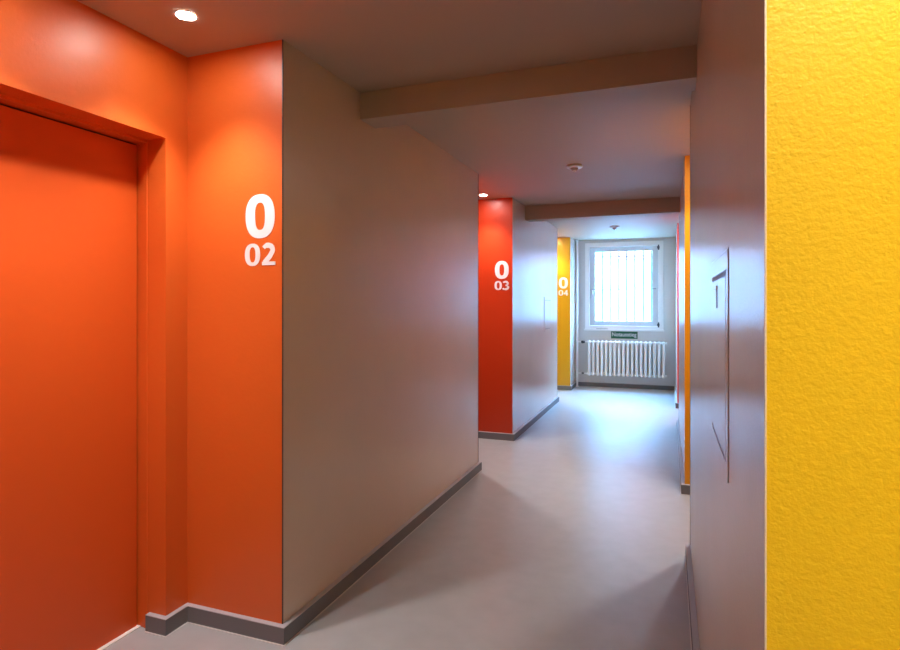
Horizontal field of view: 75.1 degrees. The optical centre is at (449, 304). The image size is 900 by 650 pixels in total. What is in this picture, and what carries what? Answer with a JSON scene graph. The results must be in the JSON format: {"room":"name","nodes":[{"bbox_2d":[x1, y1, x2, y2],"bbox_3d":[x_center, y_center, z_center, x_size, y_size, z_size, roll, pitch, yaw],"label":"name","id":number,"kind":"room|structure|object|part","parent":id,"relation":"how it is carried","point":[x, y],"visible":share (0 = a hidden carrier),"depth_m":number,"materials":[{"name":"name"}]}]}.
{"room":"apartment building corridor","nodes":[
{"label":"apartment building corridor","id":0,"kind":"room"},
{"bbox_2d":[77,0,701,240],"bbox_3d":[0.640,-1.257,4.004,3.800,0.200,13.550,0,0,20],"label":"ceiling","id":1,"kind":"structure","parent":0,"point":[632,148],"depth_m":2.73,"materials":[{"name":"beige paint"}]},
{"bbox_2d":[173,10,198,20],"bbox_3d":[-1.055,-1.155,2.339,0.094,0.003,0.094,0,0,20],"label":"recessed light","id":2,"kind":"object","parent":1,"relation":"in","point":[186,15],"visible":1,"depth_m":2.34,"materials":[{"name":"white paint"}]},
{"bbox_2d":[360,45,696,127],"bbox_3d":[0.334,-1.084,2.982,1.696,0.146,0.175,0,0,20],"label":"ceiling beam","id":3,"kind":"structure","parent":1,"relation":"attached to","point":[672,70],"depth_m":2.88,"materials":[{"name":"beige paint"}]},
{"bbox_2d":[566,164,582,171],"bbox_3d":[1.036,-1.129,4.870,0.134,0.055,0.134,0,0,20],"label":"ceiling sensor","id":4,"kind":"object","parent":1,"relation":"attached to","point":[574,167],"visible":1,"depth_m":4.84,"materials":[{"name":"white plastic"}]},
{"bbox_3d":[1.036,-1.145,4.870,0.134,0.024,0.134,0,0,20],"label":"plate","id":5,"kind":"part","parent":4,"relation":"part of","materials":[{"name":"white plastic"}]},
{"bbox_2d":[525,197,679,221],"bbox_3d":[1.708,-1.076,6.666,1.696,0.162,0.175,0,0,20],"label":"ceiling beam","id":6,"kind":"structure","parent":1,"relation":"attached to","point":[656,206],"depth_m":6.58,"materials":[{"name":"beige paint"}]},
{"bbox_2d":[104,386,690,649],"bbox_3d":[0.640,1.545,4.004,3.800,0.150,13.550,0,0,20],"label":"floor","id":7,"kind":"structure","parent":0,"point":[572,533],"depth_m":3.42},
{"bbox_2d":[575,240,578,386],"bbox_3d":[2.281,0.157,10.500,0.060,2.627,0.060,0,0,20],"label":"pipe","id":8,"kind":"object","parent":7,"relation":"on","point":[575,240],"visible":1,"depth_m":10.48,"materials":[{"name":"white metal"}]},
{"bbox_2d":[283,40,556,622],"bbox_3d":[-0.031,0.157,5.891,1.023,2.627,6.743,0,0,20],"label":"wall","id":9,"kind":"structure","parent":0,"point":[380,225],"depth_m":3.34,"materials":[{"name":"grey paint"}]},
{"bbox_2d":[0,0,281,623],"bbox_3d":[-1.362,0.157,2.121,0.882,2.627,1.312,0,0,20],"label":"wall niche","id":10,"kind":"object","parent":9,"relation":"in","point":[210,123],"visible":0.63,"depth_m":2.63,"materials":[{"name":"orange paint"}]},
{"bbox_2d":[0,94,146,649],"bbox_3d":[-1.627,0.352,2.219,0.185,2.236,1.061,0,0,20],"label":"door","id":11,"kind":"structure","parent":10,"relation":"attached to","point":[73,191],"depth_m":2.37,"materials":[{"name":"orange wood"}]},
{"bbox_2d":[245,194,274,265],"bbox_3d":[-0.842,-0.331,2.595,0.164,0.318,0.002,0,0,20],"label":"number sign","id":12,"kind":"object","parent":10,"relation":"attached to","point":[266,200],"depth_m":2.60,"materials":[{"name":"white paint"}]},
{"bbox_2d":[282,39,282,623],"bbox_3d":[-0.731,0.118,2.555,0.004,2.550,0.004,0,0,20],"label":"trim","id":13,"kind":"structure","parent":9,"relation":"attached to","point":[282,39],"depth_m":2.55,"materials":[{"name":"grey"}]},
{"bbox_2d":[145,382,699,649],"bbox_3d":[0.720,1.432,4.081,2.902,0.077,13.350,0,0,20],"label":"baseboard","id":14,"kind":"structure","parent":9,"relation":"attached to","point":[275,633],"depth_m":2.85,"materials":[{"name":"grey"}]},
{"bbox_2d":[478,198,511,433],"bbox_3d":[0.050,0.157,5.907,0.882,2.627,1.273,0,0,20],"label":"wall niche","id":15,"kind":"object","parent":9,"relation":"in","point":[494,215],"visible":0.26,"depth_m":6.39,"materials":[{"name":"red paint"}]},
{"bbox_2d":[495,261,508,289],"bbox_3d":[0.563,-0.315,6.361,0.165,0.320,0.002,0,0,20],"label":"number sign","id":16,"kind":"object","parent":15,"relation":"attached to","point":[497,266],"depth_m":6.36,"materials":[{"name":"white paint"}]},
{"bbox_2d":[544,297,550,331],"bbox_3d":[1.359,0.131,8.148,0.006,0.478,0.485,0,0,20],"label":"access panel","id":17,"kind":"object","parent":9,"relation":"attached to","point":[547,300],"visible":1,"depth_m":8.12,"materials":[{"name":"grey paint"}]},
{"bbox_3d":[1.358,0.138,8.144,0.005,0.378,0.376,0,0,20],"label":"panel door","id":18,"kind":"part","parent":17,"relation":"part of","materials":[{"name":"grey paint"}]},
{"bbox_2d":[557,237,569,385],"bbox_3d":[1.432,0.157,9.612,0.882,2.627,1.311,0,0,20],"label":"wall niche","id":19,"kind":"object","parent":9,"relation":"in","point":[563,244],"visible":0.17,"depth_m":10.08,"materials":[{"name":"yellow paint"}]},
{"bbox_2d":[559,277,567,295],"bbox_3d":[1.952,-0.313,10.084,0.165,0.318,0.002,0,0,20],"label":"number sign","id":20,"kind":"object","parent":19,"relation":"attached to","point":[562,278],"depth_m":10.08,"materials":[{"name":"white paint"}]},
{"bbox_2d":[570,237,575,385],"bbox_3d":[1.692,0.157,10.512,1.023,2.627,0.618,0,0,20],"label":"wall","id":21,"kind":"structure","parent":0,"point":[572,241],"depth_m":10.28,"materials":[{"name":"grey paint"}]},
{"bbox_2d":[578,237,675,385],"bbox_3d":[3.067,0.057,10.511,3.800,2.827,0.340,0,0,20],"label":"wall","id":22,"kind":"structure","parent":0,"point":[669,243],"depth_m":10.24,"materials":[{"name":"white paint"}]},
{"bbox_2d":[578,340,666,377],"bbox_3d":[3.007,0.945,10.253,1.497,0.619,0.184,0,0,20],"label":"radiator","id":23,"kind":"object","parent":22,"relation":"attached to","point":[589,342],"visible":1,"depth_m":10.16,"materials":[{"name":"white metal"}]},
{"bbox_2d":[584,241,663,331],"bbox_3d":[3.069,-0.320,10.355,1.350,1.570,0.160,0,0,20],"label":"window","id":24,"kind":"structure","parent":22,"relation":"in","point":[656,325],"depth_m":10.33,"materials":[{"name":"white paint"}]},
{"bbox_3d":[3.051,0.450,10.306,1.350,0.030,0.055,0,0,20],"label":"sill","id":25,"kind":"part","parent":24,"relation":"part of","materials":[{"name":"white"}]},
{"bbox_2d":[596,251,651,320],"bbox_3d":[3.151,-0.335,10.575,1.326,1.540,0.027,0,0,20],"label":"bars","id":26,"kind":"object","parent":22,"relation":"in","point":[642,255],"visible":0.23,"depth_m":10.55,"materials":[{"name":"white painted metal"}]},
{"bbox_3d":[3.151,-0.873,10.575,1.326,0.015,0.006,0,0,20],"label":"cross rail","id":27,"kind":"part","parent":26,"relation":"part of","materials":[{"name":"grey metal"}]},
{"bbox_2d":[611,331,637,338],"bbox_3d":[3.072,0.537,10.323,0.451,0.126,0.007,0,0,20],"label":"emergency exit sign","id":28,"kind":"object","parent":22,"relation":"attached to","point":[614,334],"visible":1,"depth_m":10.32,"materials":[{"name":"green plastic"}]},
{"bbox_2d":[676,0,763,649],"bbox_3d":[2.554,0.157,5.246,0.881,2.627,9.885,0,0,20],"label":"wall","id":29,"kind":"structure","parent":0,"point":[727,103],"depth_m":1.22,"materials":[{"name":"grey paint"}]},
{"bbox_2d":[677,223,678,402],"bbox_3d":[3.446,0.157,7.565,0.931,2.627,1.284,0,0,20],"label":"wall niche","id":30,"kind":"object","parent":29,"relation":"in","point":[677,223],"visible":0.07,"depth_m":8.30,"materials":[{"name":"red paint"}]},
{"bbox_2d":[685,155,689,483],"bbox_3d":[2.046,0.157,3.813,0.931,2.627,1.284,0,0,20],"label":"wall niche","id":31,"kind":"object","parent":29,"relation":"in","point":[687,158],"visible":0.1,"depth_m":4.54,"materials":[{"name":"orange paint"}]},
{"bbox_2d":[711,247,728,482],"bbox_3d":[0.674,0.128,1.474,0.006,0.498,0.513,0,0,20],"label":"access panel","id":32,"kind":"object","parent":29,"relation":"attached to","point":[719,283],"visible":1,"depth_m":1.40,"materials":[{"name":"grey paint"}]},
{"bbox_3d":[0.674,0.135,1.469,0.002,0.398,0.404,0,0,20],"label":"panel door","id":33,"kind":"part","parent":32,"relation":"part of","materials":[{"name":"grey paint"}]},
{"bbox_2d":[764,0,766,649],"bbox_3d":[0.415,0.157,0.770,0.002,2.627,0.005,0,0,20],"label":"trim","id":34,"kind":"structure","parent":29,"relation":"attached to","point":[765,1],"depth_m":0.77,"materials":[{"name":"beige paint"}]},
{"bbox_2d":[767,0,899,649],"bbox_3d":[0.636,0.157,0.032,0.931,2.627,1.285,0,0,20],"label":"wall niche","id":35,"kind":"object","parent":29,"relation":"in","point":[833,66],"visible":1,"depth_m":0.74,"materials":[{"name":"yellow paint"}]},
{"label":"outside","id":36,"kind":"structure","parent":0,"visible":0},
{"bbox_3d":[7.180,1.195,19.250,28.000,0.150,18.910,0,0,20],"label":"ground","id":37,"kind":"structure","parent":36,"visible":0},
{"bbox_2d":[596,251,650,325],"bbox_3d":[9.077,-2.880,24.337,28.000,8.000,4.050,0,0,20],"label":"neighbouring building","id":38,"kind":"structure","parent":37,"relation":"on","point":[647,259],"depth_m":23.05,"materials":[{"name":"white brick"}]}
]}

